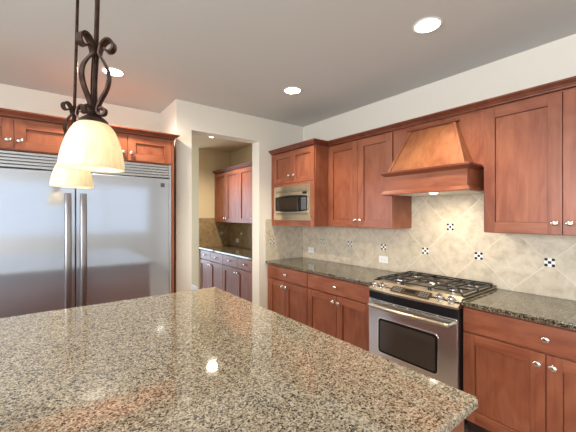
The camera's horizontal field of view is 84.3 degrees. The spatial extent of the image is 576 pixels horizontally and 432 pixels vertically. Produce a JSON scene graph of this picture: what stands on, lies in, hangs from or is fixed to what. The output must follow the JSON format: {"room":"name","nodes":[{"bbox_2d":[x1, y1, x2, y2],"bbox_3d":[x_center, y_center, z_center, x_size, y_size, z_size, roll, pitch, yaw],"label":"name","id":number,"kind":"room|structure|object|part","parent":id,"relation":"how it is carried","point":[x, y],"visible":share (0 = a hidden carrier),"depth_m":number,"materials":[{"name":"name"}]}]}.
{"room":"kitchen","nodes":[
{"label":"kitchen","id":0,"kind":"room"},
{"bbox_2d":[0,83,159,131],"bbox_3d":[-3.312,0.126,2.616,4.316,2.743,0.120,0,0,-37],"label":"wall","id":1,"kind":"structure","parent":0,"point":[11,97],"depth_m":3.27,"materials":[{"name":"beige paint"}]},
{"bbox_2d":[0,116,70,154],"bbox_3d":[-2.387,-0.655,2.800,0.820,0.265,0.709,0,0,-37],"label":"upper cabinet","id":2,"kind":"object","parent":1,"relation":"attached to","point":[16,134],"visible":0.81,"depth_m":2.61,"materials":[{"name":"brown wood"}]},
{"bbox_3d":[-2.358,-0.652,2.425,0.406,0.242,0.020,0,0,-37],"label":"door","id":3,"kind":"part","parent":2,"relation":"part of","materials":[{"name":"brown wood"}]},
{"bbox_3d":[-2.036,-0.652,2.678,0.256,0.092,0.006,0,0,-37],"label":"panel","id":4,"kind":"part","parent":2,"relation":"part of","materials":[{"name":"brown wood"}]},
{"bbox_2d":[115,132,170,165],"bbox_3d":[-1.732,-0.655,3.300,0.828,0.265,0.709,0,0,-37],"label":"upper cabinet","id":5,"kind":"object","parent":1,"relation":"attached to","point":[135,148],"visible":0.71,"depth_m":3.15,"materials":[{"name":"brown wood"}]},
{"bbox_2d":[0,108,179,140],"bbox_3d":[-1.842,-0.808,2.824,1.720,0.049,0.125,0,0,-37],"label":"crown molding","id":6,"kind":"structure","parent":5,"relation":"attached to","point":[3,111],"depth_m":2.70,"materials":[{"name":"brown wood"}]},
{"bbox_3d":[-1.705,-0.652,2.924,0.410,0.242,0.020,0,0,-37],"label":"door","id":7,"kind":"part","parent":5,"relation":"part of","materials":[{"name":"brown wood"}]},
{"bbox_3d":[-1.376,-0.652,3.175,0.410,0.242,0.020,0,0,-37],"label":"door","id":8,"kind":"part","parent":5,"relation":"part of","materials":[{"name":"brown wood"}]},
{"bbox_3d":[-1.380,-0.652,3.179,0.260,0.092,0.006,0,0,-37],"label":"panel","id":9,"kind":"part","parent":5,"relation":"part of","materials":[{"name":"brown wood"}]},
{"bbox_2d":[160,104,170,133],"bbox_3d":[-1.400,0.126,3.808,0.169,2.743,0.550,0,0,-37],"label":"wall","id":10,"kind":"structure","parent":0,"point":[165,115],"depth_m":3.67,"materials":[{"name":"beige paint"}]},
{"bbox_2d":[192,148,229,288],"bbox_3d":[-2.059,0.126,7.048,0.790,2.743,2.400,0,0,-37],"label":"wall","id":11,"kind":"structure","parent":0,"point":[204,161],"depth_m":5.98,"materials":[{"name":"beige paint"}]},
{"bbox_2d":[199,218,229,246],"bbox_3d":[-1.389,0.316,6.040,0.626,0.534,0.014,0,0,-37],"label":"backsplash","id":12,"kind":"structure","parent":11,"relation":"attached to","point":[211,233],"depth_m":6.02,"materials":[{"name":"beige tile"}]},
{"bbox_2d":[171,99,302,308],"bbox_3d":[-0.543,0.126,4.009,1.774,2.743,0.170,0,0,-37],"label":"wall","id":13,"kind":"structure","parent":0,"point":[187,118],"depth_m":3.75,"materials":[{"name":"beige paint"}]},
{"bbox_2d":[265,219,302,260],"bbox_3d":[-0.041,0.316,4.276,0.626,0.534,0.014,0,0,-37],"label":"backsplash","id":14,"kind":"structure","parent":13,"relation":"attached to","point":[281,242],"depth_m":4.25,"materials":[{"name":"tile"}]},
{"bbox_2d":[0,0,575,151],"bbox_3d":[-1.414,-1.294,1.594,6.390,0.104,12.150,0,0,-37],"label":"ceiling","id":15,"kind":"structure","parent":0,"point":[239,56],"depth_m":2.36,"materials":[{"name":"grey paint"}]},
{"bbox_2d":[49,0,93,188],"bbox_3d":[-1.072,-0.693,1.603,0.185,1.100,0.185,2,0,-37],"label":"pendant light","id":16,"kind":"object","parent":15,"relation":"hanging from","point":[60,177],"visible":0.54,"depth_m":1.57,"materials":[{"name":"beige glass"}]},
{"bbox_3d":[-1.086,-0.219,1.603,0.185,0.152,0.185,2,0,-37],"label":"lamp shade","id":17,"kind":"part","parent":16,"relation":"part of","materials":[{"name":"beige glass"}]},
{"bbox_3d":[-1.070,-0.766,1.603,0.014,0.895,0.014,2,0,-37],"label":"rod","id":18,"kind":"part","parent":16,"relation":"part of","materials":[{"name":"brown metal"}]},
{"bbox_2d":[57,0,124,172],"bbox_3d":[-0.611,-0.696,1.019,0.185,1.094,0.185,2,0,-37],"label":"pendant light","id":19,"kind":"object","parent":15,"relation":"hanging from","point":[90,144],"visible":1,"depth_m":0.99,"materials":[{"name":"white glass"}]},
{"bbox_3d":[-0.624,-0.225,1.019,0.185,0.152,0.185,2,0,-37],"label":"lamp shade","id":20,"kind":"part","parent":19,"relation":"part of","materials":[{"name":"beige glass"}]},
{"bbox_3d":[-0.608,-0.769,1.019,0.014,0.889,0.014,2,0,-37],"label":"rod","id":21,"kind":"part","parent":19,"relation":"part of","materials":[{"name":"brown metal"}]},
{"bbox_2d":[101,67,124,76],"bbox_3d":[-1.515,-1.243,2.756,0.184,0.006,0.184,0,0,-37],"label":"recessed light","id":22,"kind":"object","parent":15,"relation":"in","point":[115,72],"visible":0.88,"depth_m":2.75,"materials":[{"name":"white paint"}]},
{"bbox_2d":[283,87,301,93],"bbox_3d":[0.045,-1.243,3.168,0.184,0.006,0.184,0,0,-37],"label":"recessed light","id":23,"kind":"object","parent":15,"relation":"in","point":[289,90],"visible":1,"depth_m":3.16,"materials":[{"name":"white paint"}]},
{"bbox_2d":[412,17,442,33],"bbox_3d":[0.913,-1.243,2.083,0.184,0.006,0.184,0,0,-37],"label":"recessed light","id":24,"kind":"object","parent":15,"relation":"in","point":[429,24],"visible":1,"depth_m":2.08,"materials":[{"name":"white paint"}]},
{"bbox_2d":[230,34,575,288],"bbox_3d":[1.839,0.126,2.476,0.150,2.743,9.600,0,0,-37],"label":"wall","id":25,"kind":"structure","parent":0,"point":[553,61],"depth_m":2.79,"materials":[{"name":"beige paint"}]},
{"bbox_2d":[215,168,239,222],"bbox_3d":[-0.988,-0.332,5.753,0.359,0.913,0.955,0,0,-37],"label":"upper cabinet","id":26,"kind":"object","parent":25,"relation":"attached to","point":[226,183],"visible":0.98,"depth_m":5.61,"materials":[{"name":"brown wood"}]},
{"bbox_3d":[-1.245,-0.328,5.857,0.020,0.892,0.466,0,0,-37],"label":"door","id":27,"kind":"part","parent":26,"relation":"part of","materials":[{"name":"brown wood"}]},
{"bbox_3d":[-1.240,-0.328,5.860,0.006,0.742,0.316,0,0,-37],"label":"panel","id":28,"kind":"part","parent":26,"relation":"part of","materials":[{"name":"brown wood"}]},
{"bbox_2d":[212,161,251,173],"bbox_3d":[-0.819,-0.808,5.282,0.086,0.049,1.910,0,0,-37],"label":"crown molding","id":29,"kind":"structure","parent":26,"relation":"attached to","point":[246,164],"depth_m":5.37,"materials":[{"name":"brown wood"}]},
{"bbox_3d":[-0.956,-0.328,5.479,0.020,0.892,0.476,0,0,-37],"label":"door","id":30,"kind":"part","parent":26,"relation":"part of","materials":[{"name":"brown wood"}]},
{"bbox_3d":[-0.952,-0.328,5.482,0.006,0.742,0.326,0,0,-37],"label":"panel","id":31,"kind":"part","parent":26,"relation":"part of","materials":[{"name":"brown wood"}]},
{"bbox_2d":[230,223,251,248],"bbox_3d":[-0.526,0.354,5.432,0.014,0.458,2.030,0,0,-37],"label":"backsplash","id":32,"kind":"structure","parent":25,"relation":"attached to","point":[241,231],"depth_m":5.86,"materials":[{"name":"beige tile"}]},
{"bbox_2d":[239,165,251,222],"bbox_3d":[-0.408,-0.332,4.994,0.359,0.913,0.955,0,0,-37],"label":"upper cabinet","id":33,"kind":"object","parent":25,"relation":"attached to","point":[245,173],"visible":0.35,"depth_m":5.13,"materials":[{"name":"brown wood"}]},
{"bbox_3d":[-0.660,-0.328,5.102,0.006,0.742,0.324,0,0,-37],"label":"panel","id":34,"kind":"part","parent":33,"relation":"part of","materials":[{"name":"brown wood"}]},
{"bbox_2d":[271,144,328,226],"bbox_3d":[0.238,-0.332,3.976,0.569,0.913,0.830,0,0,-37],"label":"upper cabinet","id":35,"kind":"object","parent":25,"relation":"attached to","point":[308,164],"visible":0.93,"depth_m":3.61,"materials":[{"name":"brown wood"}]},
{"bbox_3d":[-0.061,-0.583,3.963,0.020,0.382,0.380,0,0,-37],"label":"door","id":36,"kind":"part","parent":35,"relation":"part of","materials":[{"name":"brown wood"}]},
{"bbox_3d":[-0.057,-0.583,3.967,0.006,0.246,0.244,0,0,-37],"label":"panel","id":37,"kind":"part","parent":35,"relation":"part of","materials":[{"name":"brown wood"}]},
{"bbox_2d":[274,184,310,220],"bbox_3d":[0.213,-0.148,3.943,0.550,0.414,0.698,0,0,-37],"label":"microwave","id":38,"kind":"object","parent":35,"relation":"in","point":[293,202],"visible":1,"depth_m":3.75,"materials":[{"name":"silver"}]},
{"bbox_3d":[-0.007,-0.140,3.831,0.003,0.138,0.419,0,0,-37],"label":"glass","id":39,"kind":"part","parent":38,"relation":"part of","materials":[{"name":"brown glass"}]},
{"bbox_3d":[0.044,-0.154,3.808,0.040,0.248,0.626,0,0,-37],"label":"door","id":40,"kind":"part","parent":38,"relation":"part of","materials":[{"name":"metal"}]},
{"bbox_3d":[0.044,-0.332,3.827,0.020,0.913,0.830,0,0,-37],"label":"frame","id":41,"kind":"part","parent":35,"relation":"part of","materials":[{"name":"brown wood"}]},
{"bbox_3d":[0.178,-0.583,3.659,0.006,0.246,0.250,0,0,-37],"label":"panel","id":42,"kind":"part","parent":35,"relation":"part of","materials":[{"name":"brown wood"}]},
{"bbox_3d":[0.174,-0.583,3.656,0.020,0.382,0.386,0,0,-37],"label":"door","id":43,"kind":"part","parent":35,"relation":"part of","materials":[{"name":"brown wood"}]},
{"bbox_2d":[268,76,575,154],"bbox_3d":[0.985,-0.808,2.930,0.382,0.049,3.430,0,0,-42],"label":"crown molding","id":44,"kind":"structure","parent":35,"relation":"attached to","point":[570,82],"depth_m":2.49,"materials":[{"name":"brown wood"}]},
{"bbox_2d":[328,131,411,228],"bbox_3d":[0.830,-0.332,3.375,0.359,0.913,0.846,0,0,-37],"label":"upper cabinet","id":45,"kind":"object","parent":25,"relation":"attached to","point":[356,185],"visible":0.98,"depth_m":3.22,"materials":[{"name":"brown wood"}]},
{"bbox_3d":[0.595,-0.328,3.451,0.020,0.892,0.426,0,0,-37],"label":"door","id":46,"kind":"part","parent":45,"relation":"part of","materials":[{"name":"brown wood"}]},
{"bbox_3d":[0.599,-0.328,3.454,0.006,0.742,0.276,0,0,-37],"label":"panel","id":47,"kind":"part","parent":45,"relation":"part of","materials":[{"name":"brown wood"}]},
{"bbox_3d":[0.855,-0.328,3.120,0.006,0.742,0.256,0,0,-37],"label":"panel","id":48,"kind":"part","parent":45,"relation":"part of","materials":[{"name":"brown wood"}]},
{"bbox_3d":[0.850,-0.328,3.117,0.020,0.892,0.406,0,0,-37],"label":"door","id":49,"kind":"part","parent":45,"relation":"part of","materials":[{"name":"brown wood"}]},
{"bbox_2d":[380,109,484,196],"bbox_3d":[1.249,-0.481,2.678,0.520,0.613,0.766,0,0,-37],"label":"range hood","id":50,"kind":"object","parent":25,"relation":"attached to","point":[445,156],"visible":0.97,"depth_m":2.49,"materials":[{"name":"brown wood"}]},
{"bbox_3d":[1.126,-0.360,2.584,0.212,0.045,0.750,0,0,-37],"label":"mantel molding","id":51,"kind":"part","parent":50,"relation":"part of","materials":[{"name":"brown wood"}]},
{"bbox_3d":[1.128,-0.197,2.585,0.208,0.036,0.742,0,0,-37],"label":"molding","id":52,"kind":"part","parent":50,"relation":"part of","materials":[{"name":"brown wood"}]},
{"bbox_3d":[1.190,-0.738,2.633,0.052,0.018,0.428,0,0,-37],"label":"molding","id":53,"kind":"part","parent":50,"relation":"part of","materials":[{"name":"brown wood"}]},
{"bbox_3d":[1.333,-0.576,2.742,0.308,0.425,0.766,0,0,-37],"label":"panel","id":54,"kind":"part","parent":50,"relation":"part of","materials":[{"name":"brown wood"}]},
{"bbox_2d":[303,193,575,300],"bbox_3d":[1.224,0.180,3.144,0.014,0.806,3.348,0,0,-37],"label":"backsplash","id":55,"kind":"structure","parent":25,"relation":"attached to","point":[447,236],"depth_m":2.79,"materials":[{"name":"tile"}]},
{"bbox_2d":[308,247,313,252],"bbox_3d":[0.312,0.471,4.323,0.009,0.072,0.114,0,0,-37],"label":"wall outlet","id":56,"kind":"object","parent":55,"relation":"attached to","point":[310,250],"visible":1,"depth_m":4.33,"materials":[{"name":"white plastic"}]},
{"bbox_2d":[379,256,387,262],"bbox_3d":[1.019,0.471,3.398,0.009,0.072,0.114,0,0,-37],"label":"wall outlet","id":57,"kind":"object","parent":55,"relation":"attached to","point":[383,259],"visible":1,"depth_m":3.40,"materials":[{"name":"white plastic"}]},
{"bbox_2d":[484,87,575,235],"bbox_3d":[1.828,-0.332,2.070,0.359,0.913,0.900,0,0,-37],"label":"upper cabinet","id":58,"kind":"object","parent":25,"relation":"attached to","point":[530,143],"visible":1,"depth_m":2.11,"materials":[{"name":"brown wood"}]},
{"bbox_3d":[1.584,-0.328,2.166,0.006,0.742,0.296,0,0,-37],"label":"panel","id":59,"kind":"part","parent":58,"relation":"part of","materials":[{"name":"brown wood"}]},
{"bbox_3d":[1.675,0.049,1.998,0.029,0.035,0.044,0,0,-37],"label":"knob","id":60,"kind":"part","parent":58,"relation":"part of","materials":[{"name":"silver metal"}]},
{"bbox_3d":[1.853,-0.328,1.805,0.020,0.892,0.446,0,0,-37],"label":"door","id":61,"kind":"part","parent":58,"relation":"part of","materials":[{"name":"brown wood"}]},
{"bbox_3d":[1.719,0.049,1.941,0.029,0.035,0.044,0,0,-37],"label":"knob","id":62,"kind":"part","parent":58,"relation":"part of","materials":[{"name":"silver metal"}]},
{"bbox_2d":[464,422,471,431],"bbox_3d":[-1.414,1.547,1.594,6.390,0.100,12.150,0,0,-37],"label":"floor","id":63,"kind":"structure","parent":0,"point":[466,424],"depth_m":2.23,"materials":[{"name":"brown wood"}]},
{"bbox_2d":[0,150,170,317],"bbox_3d":[-2.045,0.489,3.027,1.650,2.015,0.746,0,0,-37],"label":"refrigerator","id":64,"kind":"object","parent":63,"relation":"on","point":[61,248],"visible":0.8,"depth_m":2.77,"materials":[{"name":"silver metal"}]},
{"bbox_3d":[-2.196,0.508,2.563,0.797,1.767,0.060,0,0,-37],"label":"door","id":65,"kind":"part","parent":64,"relation":"part of","materials":[{"name":"metal"}]},
{"bbox_3d":[-1.879,0.352,2.718,0.048,1.090,0.052,0,0,-37],"label":"handle","id":66,"kind":"part","parent":64,"relation":"part of","materials":[{"name":"metal"}]},
{"bbox_3d":[-1.790,0.352,2.786,0.048,1.090,0.052,0,0,-37],"label":"handle","id":67,"kind":"part","parent":64,"relation":"part of","materials":[{"name":"metal"}]},
{"bbox_3d":[-1.557,0.508,3.052,0.797,1.767,0.060,0,0,-37],"label":"door","id":68,"kind":"part","parent":64,"relation":"part of","materials":[{"name":"metal"}]},
{"bbox_3d":[-1.880,0.440,2.811,1.650,1.915,0.062,0,0,-37],"label":"trim","id":69,"kind":"part","parent":64,"relation":"part of","materials":[{"name":"metal"}]},
{"bbox_2d":[171,140,173,292],"bbox_3d":[-1.401,0.354,3.571,0.025,2.285,0.680,0,0,-37],"label":"end panel","id":70,"kind":"object","parent":63,"relation":"on","point":[172,141],"visible":0.24,"depth_m":3.30,"materials":[{"name":"brown wood"}]},
{"bbox_2d":[200,249,223,289],"bbox_3d":[-1.104,1.056,5.665,0.649,0.882,0.955,0,0,-37],"label":"base cabinet","id":71,"kind":"object","parent":63,"relation":"on","point":[211,263],"visible":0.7,"depth_m":5.45,"materials":[{"name":"brown wood"}]},
{"bbox_3d":[-1.475,0.704,5.681,0.020,0.152,0.466,0,0,-37],"label":"drawer","id":72,"kind":"part","parent":71,"relation":"part of","materials":[{"name":"brown wood"}]},
{"bbox_3d":[-1.475,1.089,5.681,0.020,0.588,0.466,0,0,-37],"label":"door","id":73,"kind":"part","parent":71,"relation":"part of","materials":[{"name":"brown wood"}]},
{"bbox_3d":[-1.471,1.089,5.684,0.006,0.438,0.316,0,0,-37],"label":"panel","id":74,"kind":"part","parent":71,"relation":"part of","materials":[{"name":"brown wood"}]},
{"bbox_3d":[-1.187,1.089,5.304,0.020,0.588,0.474,0,0,-37],"label":"door","id":75,"kind":"part","parent":71,"relation":"part of","materials":[{"name":"brown wood"}]},
{"bbox_3d":[-1.187,0.704,5.304,0.020,0.152,0.474,0,0,-37],"label":"drawer","id":76,"kind":"part","parent":71,"relation":"part of","materials":[{"name":"brown wood"}]},
{"bbox_3d":[-1.183,1.089,5.307,0.006,0.438,0.324,0,0,-37],"label":"panel","id":77,"kind":"part","parent":71,"relation":"part of","materials":[{"name":"brown wood"}]},
{"bbox_2d":[199,245,251,259],"bbox_3d":[-0.804,0.599,5.282,0.638,0.032,1.928,0,0,-37],"label":"countertop","id":78,"kind":"structure","parent":71,"relation":"on","point":[241,252],"depth_m":5.29,"materials":[{"name":"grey stone"}]},
{"bbox_2d":[223,254,251,301],"bbox_3d":[-0.523,1.056,4.906,0.649,0.882,0.955,0,0,-37],"label":"base cabinet","id":79,"kind":"object","parent":63,"relation":"on","point":[237,272],"visible":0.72,"depth_m":4.69,"materials":[{"name":"brown wood"}]},
{"bbox_3d":[-0.894,1.089,4.921,0.020,0.588,0.472,0,0,-37],"label":"door","id":80,"kind":"part","parent":79,"relation":"part of","materials":[{"name":"brown wood"}]},
{"bbox_3d":[-0.894,0.704,4.921,0.020,0.152,0.472,0,0,-37],"label":"drawer","id":81,"kind":"part","parent":79,"relation":"part of","materials":[{"name":"brown wood"}]},
{"bbox_3d":[-0.890,1.089,4.925,0.006,0.438,0.322,0,0,-37],"label":"panel","id":82,"kind":"part","parent":79,"relation":"part of","materials":[{"name":"brown wood"}]},
{"bbox_3d":[-0.606,0.704,4.544,0.020,0.152,0.470,0,0,-37],"label":"drawer","id":83,"kind":"part","parent":79,"relation":"part of","materials":[{"name":"brown wood"}]},
{"bbox_3d":[-0.606,1.089,4.544,0.020,0.588,0.470,0,0,-37],"label":"door","id":84,"kind":"part","parent":79,"relation":"part of","materials":[{"name":"brown wood"}]},
{"bbox_3d":[-0.601,1.089,4.547,0.006,0.438,0.320,0,0,-37],"label":"panel","id":85,"kind":"part","parent":79,"relation":"part of","materials":[{"name":"brown wood"}]},
{"bbox_2d":[268,264,308,324],"bbox_3d":[0.198,1.056,3.962,0.649,0.882,0.802,0,0,-37],"label":"base cabinet","id":86,"kind":"object","parent":63,"relation":"on","point":[287,287],"visible":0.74,"depth_m":3.73,"materials":[{"name":"brown wood"}]},
{"bbox_3d":[-0.136,1.089,3.929,0.020,0.588,0.336,0,0,-37],"label":"door","id":87,"kind":"part","parent":86,"relation":"part of","materials":[{"name":"brown wood"}]},
{"bbox_3d":[-0.131,1.089,3.932,0.006,0.438,0.186,0,0,-37],"label":"panel","id":88,"kind":"part","parent":86,"relation":"part of","materials":[{"name":"brown wood"}]},
{"bbox_3d":[-0.013,0.704,3.768,0.020,0.152,0.740,0,0,-37],"label":"drawer","id":89,"kind":"part","parent":86,"relation":"part of","materials":[{"name":"brown wood"}]},
{"bbox_3d":[0.095,1.089,3.636,0.006,0.438,0.250,0,0,-37],"label":"panel","id":90,"kind":"part","parent":86,"relation":"part of","materials":[{"name":"brown wood"}]},
{"bbox_3d":[0.091,1.089,3.633,0.020,0.588,0.400,0,0,-37],"label":"door","id":91,"kind":"part","parent":86,"relation":"part of","materials":[{"name":"brown wood"}]},
{"bbox_2d":[265,257,399,285],"bbox_3d":[0.465,0.599,3.622,0.638,0.032,1.666,0,0,-37],"label":"countertop","id":92,"kind":"structure","parent":86,"relation":"on","point":[347,272],"depth_m":3.43,"materials":[{"name":"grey stone"}]},
{"bbox_2d":[307,273,370,350],"bbox_3d":[0.705,1.056,3.299,0.649,0.882,0.865,0,0,-37],"label":"base cabinet","id":93,"kind":"object","parent":63,"relation":"on","point":[337,308],"visible":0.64,"depth_m":3.08,"materials":[{"name":"brown wood"}]},
{"bbox_3d":[0.355,1.089,3.296,0.006,0.438,0.282,0,0,-37],"label":"panel","id":94,"kind":"part","parent":93,"relation":"part of","materials":[{"name":"brown wood"}]},
{"bbox_3d":[0.350,1.089,3.293,0.020,0.588,0.432,0,0,-37],"label":"door","id":95,"kind":"part","parent":93,"relation":"part of","materials":[{"name":"brown wood"}]},
{"bbox_3d":[0.478,0.704,3.126,0.020,0.152,0.854,0,0,-37],"label":"drawer","id":96,"kind":"part","parent":93,"relation":"part of","materials":[{"name":"brown wood"}]},
{"bbox_3d":[0.611,1.089,2.952,0.020,0.588,0.418,0,0,-37],"label":"door","id":97,"kind":"part","parent":93,"relation":"part of","materials":[{"name":"brown wood"}]},
{"bbox_3d":[0.615,1.089,2.955,0.006,0.438,0.268,0,0,-37],"label":"panel","id":98,"kind":"part","parent":93,"relation":"part of","materials":[{"name":"brown wood"}]},
{"bbox_2d":[367,271,496,424],"bbox_3d":[1.149,1.016,2.619,0.730,0.961,0.763,0,0,-37],"label":"gas range","id":99,"kind":"object","parent":63,"relation":"on","point":[416,318],"visible":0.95,"depth_m":2.40,"materials":[{"name":"silver metal"}]},
{"bbox_3d":[0.792,0.581,2.654,0.054,0.035,0.054,-39,22,-31],"label":"knob","id":100,"kind":"part","parent":99,"relation":"part of","materials":[{"name":"silver metal"}]},
{"bbox_3d":[0.909,0.992,2.458,0.005,0.294,0.516,0,0,-37],"label":"window trim","id":101,"kind":"part","parent":99,"relation":"part of","materials":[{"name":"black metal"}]},
{"bbox_3d":[0.878,0.749,2.412,0.047,0.030,0.672,0,0,-37],"label":"handle","id":102,"kind":"part","parent":99,"relation":"part of","materials":[{"name":"metal"}]},
{"bbox_3d":[0.932,1.000,2.452,0.026,0.585,0.739,0,0,-37],"label":"oven door","id":103,"kind":"part","parent":99,"relation":"part of","materials":[{"name":"metal"}]},
{"bbox_3d":[0.947,0.602,2.464,0.100,0.074,0.747,0,0,-37],"label":"control panel","id":104,"kind":"part","parent":99,"relation":"part of","materials":[{"name":"metal"}]},
{"bbox_2d":[374,272,496,298],"bbox_3d":[1.211,0.570,2.666,0.555,0.022,0.763,0,0,-37],"label":"cooktop","id":105,"kind":"object","parent":99,"relation":"in","point":[430,283],"depth_m":2.58,"materials":[{"name":"silver"}]},
{"bbox_3d":[1.083,0.581,2.272,0.054,0.035,0.054,-39,22,-31],"label":"knob","id":106,"kind":"part","parent":99,"relation":"part of","materials":[{"name":"silver metal"}]},
{"bbox_3d":[1.134,0.581,2.211,0.054,0.035,0.054,-39,22,-31],"label":"knob","id":107,"kind":"part","parent":99,"relation":"part of","materials":[{"name":"silver metal"}]},
{"bbox_2d":[450,420,463,431],"bbox_3d":[-0.825,1.056,1.167,2.027,0.882,1.924,0,0,-37],"label":"kitchen island","id":108,"kind":"object","parent":63,"relation":"on","point":[460,427],"visible":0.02,"depth_m":1.00,"materials":[{"name":"brown wood"}]},
{"bbox_2d":[0,287,477,431],"bbox_3d":[-0.828,0.599,1.171,2.107,0.032,1.994,0,0,-37],"label":"island countertop","id":109,"kind":"structure","parent":108,"relation":"on","point":[213,359],"depth_m":1.13,"materials":[{"name":"beige stone"}]},
{"bbox_3d":[-0.247,1.006,0.411,1.983,0.782,0.022,0,0,-37],"label":"panel","id":110,"kind":"part","parent":108,"relation":"part of","materials":[{"name":"brown wood"}]},
{"bbox_3d":[-0.028,1.006,1.776,0.022,0.782,1.924,0,0,-37],"label":"panel","id":111,"kind":"part","parent":108,"relation":"part of","materials":[{"name":"brown wood"}]},
{"bbox_2d":[463,306,575,431],"bbox_3d":[1.707,1.056,1.989,0.649,0.882,0.923,0,0,-37],"label":"base cabinet","id":112,"kind":"object","parent":63,"relation":"on","point":[521,373],"visible":0.97,"depth_m":1.92,"materials":[{"name":"brown wood"}]},
{"bbox_3d":[1.344,1.089,2.002,0.006,0.438,0.300,0,0,-37],"label":"panel","id":113,"kind":"part","parent":112,"relation":"part of","materials":[{"name":"brown wood"}]},
{"bbox_3d":[1.340,1.089,1.999,0.020,0.588,0.450,0,0,-37],"label":"door","id":114,"kind":"part","parent":112,"relation":"part of","materials":[{"name":"brown wood"}]},
{"bbox_2d":[462,288,575,329],"bbox_3d":[1.713,0.599,1.990,0.638,0.032,0.925,0,0,-37],"label":"countertop","id":115,"kind":"structure","parent":112,"relation":"on","point":[558,312],"depth_m":2.05,"materials":[{"name":"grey stone"}]},
{"bbox_3d":[1.480,0.704,1.816,0.020,0.152,0.910,0,0,-37],"label":"drawer","id":116,"kind":"part","parent":112,"relation":"part of","materials":[{"name":"brown wood"}]},
{"bbox_3d":[1.437,0.854,1.832,0.029,0.035,0.044,0,0,-37],"label":"knob","id":117,"kind":"part","parent":112,"relation":"part of","materials":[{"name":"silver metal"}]},
{"bbox_3d":[1.461,0.704,1.801,0.029,0.035,0.044,0,0,-37],"label":"knob","id":118,"kind":"part","parent":112,"relation":"part of","materials":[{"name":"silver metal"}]},
{"bbox_3d":[1.480,0.854,1.775,0.029,0.035,0.044,0,0,-37],"label":"knob","id":119,"kind":"part","parent":112,"relation":"part of","materials":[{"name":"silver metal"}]},
{"bbox_3d":[1.618,1.089,1.635,0.020,0.588,0.456,0,0,-37],"label":"door","id":120,"kind":"part","parent":112,"relation":"part of","materials":[{"name":"brown wood"}]},
{"bbox_3d":[1.622,1.089,1.639,0.006,0.438,0.306,0,0,-37],"label":"panel","id":121,"kind":"part","parent":112,"relation":"part of","materials":[{"name":"brown wood"}]}
]}

